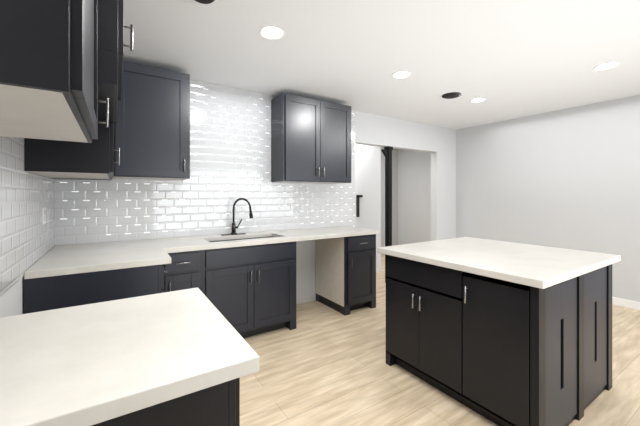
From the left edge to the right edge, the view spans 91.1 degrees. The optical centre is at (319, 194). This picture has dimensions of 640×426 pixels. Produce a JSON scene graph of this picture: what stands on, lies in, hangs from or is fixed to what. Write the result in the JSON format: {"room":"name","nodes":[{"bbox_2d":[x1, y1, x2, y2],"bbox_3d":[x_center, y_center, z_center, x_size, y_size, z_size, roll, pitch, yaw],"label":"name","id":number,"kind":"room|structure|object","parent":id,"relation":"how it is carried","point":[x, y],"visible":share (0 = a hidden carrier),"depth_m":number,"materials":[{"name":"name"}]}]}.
{"room":"kitchen","nodes":[
{"label":"kitchen","id":0,"kind":"room"},
{"bbox_2d":[0,276,23,317],"bbox_3d":[-0.883,0.085,0.475,0.120,2.490,5.200,0,0,-33],"label":"wall","id":1,"kind":"structure","parent":0,"point":[11,301],"depth_m":1.55,"materials":[{"name":"grey paint"}]},
{"bbox_2d":[0,136,55,296],"bbox_3d":[-1.427,-0.362,1.428,0.008,1.594,2.752,0,0,-33],"label":"backsplash","id":2,"kind":"structure","parent":1,"relation":"attached to","point":[27,239],"depth_m":1.63,"materials":[{"name":"tile"}]},
{"bbox_2d":[43,207,45,224],"bbox_3d":[-1.892,0.142,2.154,0.006,0.115,0.075,0,0,-33],"label":"electrical outlet plate","id":3,"kind":"object","parent":1,"relation":"attached to","point":[44,215],"visible":0.98,"depth_m":2.15,"materials":[{"name":"white paint"}]},
{"bbox_2d":[0,0,108,142],"bbox_3d":[-0.801,-0.649,0.829,0.395,0.902,0.715,0,0,-33],"label":"upper cabinet","id":4,"kind":"object","parent":1,"relation":"attached to","point":[48,69],"visible":1,"depth_m":0.63,"materials":[{"name":"paint"}]},
{"bbox_2d":[24,122,119,179],"bbox_3d":[-1.706,-0.614,2.258,0.440,0.972,1.066,0,0,-33],"label":"upper cabinet","id":5,"kind":"object","parent":1,"relation":"attached to","point":[70,160],"visible":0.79,"depth_m":1.83,"materials":[{"name":"paint"}]},
{"bbox_2d":[98,0,132,122],"bbox_3d":[-1.179,-0.770,1.486,0.479,0.660,0.793,0,0,-33],"label":"upper cabinet","id":6,"kind":"object","parent":1,"relation":"attached to","point":[111,44],"visible":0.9,"depth_m":1.25,"materials":[{"name":"paint"}]},
{"bbox_2d":[355,144,380,271],"bbox_3d":[0.222,0.085,4.979,1.930,2.490,0.100,0,0,-33],"label":"wall","id":7,"kind":"structure","parent":0,"point":[368,172],"depth_m":5.32,"materials":[{"name":"grey paint"}]},
{"bbox_2d":[356,195,362,216],"bbox_3d":[0.653,0.180,5.179,0.110,0.360,0.034,0,0,-33],"label":"bracket","id":8,"kind":"object","parent":7,"relation":"attached to","point":[357,205],"visible":0.96,"depth_m":5.14,"materials":[{"name":"black metal"}]},
{"bbox_2d":[296,111,455,303],"bbox_3d":[0.084,0.085,4.137,5.500,2.490,0.120,0,0,-33],"label":"wall","id":9,"kind":"structure","parent":0,"point":[438,143],"depth_m":5.05,"materials":[{"name":"grey paint"}]},
{"bbox_2d":[112,61,189,179],"bbox_3d":[-1.505,-0.624,2.808,0.595,0.952,0.364,0,0,-33],"label":"upper cabinet","id":10,"kind":"object","parent":9,"relation":"attached to","point":[152,133],"visible":0.94,"depth_m":2.69,"materials":[{"name":"grey wood"}]},
{"bbox_2d":[56,80,354,244],"bbox_3d":[-0.853,-0.362,3.450,3.179,1.594,0.008,0,0,-33],"label":"backsplash","id":11,"kind":"structure","parent":9,"relation":"attached to","point":[230,146],"depth_m":3.28,"materials":[{"name":"tile"}]},
{"bbox_2d":[271,93,350,183],"bbox_3d":[-0.074,-0.626,3.740,0.940,0.956,0.364,0,0,-33],"label":"upper cabinet","id":12,"kind":"object","parent":9,"relation":"attached to","point":[310,140],"visible":1,"depth_m":3.57,"materials":[{"name":"grey wood"}]},
{"bbox_2d":[123,0,639,129],"bbox_3d":[1.155,-1.210,2.842,6.120,0.100,6.940,0,0,-33],"label":"ceiling","id":13,"kind":"structure","parent":0,"point":[509,59],"depth_m":2.54,"materials":[{"name":"paint"}]},
{"bbox_2d":[195,0,214,3],"bbox_3d":[-0.661,-1.135,1.765,0.150,0.050,0.150,0,0,-33],"label":"ceiling fixture","id":14,"kind":"object","parent":13,"relation":"attached to","point":[205,1],"visible":1,"depth_m":1.80,"materials":[{"name":"grey metal"}]},
{"bbox_2d":[260,27,283,39],"bbox_3d":[-0.343,-1.156,2.247,0.170,0.008,0.170,0,0,-33],"label":"recessed light","id":15,"kind":"object","parent":13,"relation":"in","point":[273,33],"visible":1,"depth_m":2.24,"materials":[{"name":"white paint"}]},
{"bbox_2d":[392,71,409,78],"bbox_3d":[0.783,-1.156,3.029,0.170,0.008,0.170,0,0,-33],"label":"recessed light","id":16,"kind":"object","parent":13,"relation":"in","point":[401,74],"visible":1,"depth_m":3.03,"materials":[{"name":"white paint"}]},
{"bbox_2d":[442,92,460,98],"bbox_3d":[1.527,-1.151,3.646,0.210,0.018,0.210,0,0,-33],"label":"ceiling vent","id":17,"kind":"object","parent":13,"relation":"in","point":[451,95],"visible":1,"depth_m":3.62,"materials":[{"name":"grey metal"}]},
{"bbox_2d":[470,98,484,101],"bbox_3d":[1.920,-1.156,3.830,0.170,0.008,0.170,0,0,-33],"label":"recessed light","id":18,"kind":"object","parent":13,"relation":"in","point":[477,100],"visible":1,"depth_m":3.83,"materials":[{"name":"white paint"}]},
{"bbox_2d":[594,62,618,69],"bbox_3d":[2.575,-1.156,2.825,0.170,0.008,0.170,0,0,-33],"label":"recessed light","id":19,"kind":"object","parent":13,"relation":"in","point":[610,65],"visible":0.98,"depth_m":2.81,"materials":[{"name":"white paint"}]},
{"bbox_2d":[381,147,397,254],"bbox_3d":[0.206,0.085,6.294,3.940,2.490,0.120,0,0,-33],"label":"wall","id":20,"kind":"structure","parent":0,"point":[394,196],"depth_m":7.18,"materials":[{"name":"grey paint"}]},
{"bbox_2d":[398,149,430,244],"bbox_3d":[2.257,0.085,6.664,0.100,2.490,1.740,0,0,-33],"label":"wall","id":21,"kind":"structure","parent":0,"point":[414,196],"depth_m":6.87,"materials":[{"name":"grey paint"}]},
{"bbox_2d":[240,254,639,425],"bbox_3d":[1.155,1.370,2.842,6.120,0.080,6.940,0,0,-33],"label":"floor","id":22,"kind":"structure","parent":0,"point":[321,364],"depth_m":2.24,"materials":[{"name":"brown wood"}]},
{"bbox_2d":[23,262,166,313],"bbox_3d":[-1.429,0.893,2.062,0.689,0.874,0.435,0,0,-33],"label":"base cabinet","id":23,"kind":"object","parent":22,"relation":"on","point":[44,292],"depth_m":1.85,"materials":[{"name":"black wood"}]},
{"bbox_2d":[0,287,258,425],"bbox_3d":[-0.657,0.873,0.913,0.728,0.915,0.721,0,0,-33],"label":"base cabinet","id":24,"kind":"object","parent":22,"relation":"on","point":[187,357],"visible":1,"depth_m":0.78,"materials":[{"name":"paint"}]},
{"bbox_2d":[167,250,295,337],"bbox_3d":[-0.902,0.893,3.042,1.210,0.874,0.629,0,0,-33],"label":"base cabinet","id":25,"kind":"object","parent":22,"relation":"on","point":[245,283],"depth_m":2.84,"materials":[{"name":"black wood"}]},
{"bbox_2d":[24,226,379,277],"bbox_3d":[-0.620,0.435,2.960,3.015,0.040,1.065,0,0,-33],"label":"countertop","id":26,"kind":"structure","parent":25,"relation":"on","point":[102,255],"depth_m":2.63,"materials":[{"name":"white stone"}]},
{"bbox_2d":[220,198,253,235],"bbox_3d":[-0.853,0.222,3.236,0.275,0.385,0.217,0,0,-33],"label":"faucet","id":27,"kind":"object","parent":26,"relation":"on","point":[233,233],"depth_m":3.28,"materials":[{"name":"black metal"}]},
{"bbox_2d":[315,242,375,315],"bbox_3d":[0.308,0.893,3.831,0.462,0.874,0.629,0,0,-33],"label":"base cabinet","id":28,"kind":"object","parent":22,"relation":"on","point":[345,276],"depth_m":3.61,"materials":[{"name":"black wood"}]},
{"bbox_2d":[381,146,392,282],"bbox_3d":[1.003,0.300,4.736,0.187,2.060,0.090,0,0,-33],"label":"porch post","id":29,"kind":"object","parent":22,"relation":"on","point":[387,151],"visible":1,"depth_m":4.73,"materials":[{"name":"black"}]},
{"bbox_2d":[377,237,620,425],"bbox_3d":[1.262,0.873,2.321,1.190,0.915,1.150,0,0,-33],"label":"kitchen island","id":30,"kind":"object","parent":22,"relation":"on","point":[500,333],"visible":1,"depth_m":1.88,"materials":[{"name":"paint"}]},
{"bbox_2d":[456,95,639,301],"bbox_3d":[3.825,0.085,3.544,0.120,2.490,5.200,0,0,-33],"label":"wall","id":31,"kind":"structure","parent":0,"point":[568,178],"depth_m":4.27,"materials":[{"name":"grey paint"}]},
{"bbox_2d":[612,297,639,309],"bbox_3d":[3.768,1.285,3.507,0.016,0.090,4.960,0,0,-33],"label":"baseboard","id":32,"kind":"structure","parent":31,"relation":"attached to","point":[626,303],"depth_m":3.71,"materials":[{"name":"white paint"}]}
]}

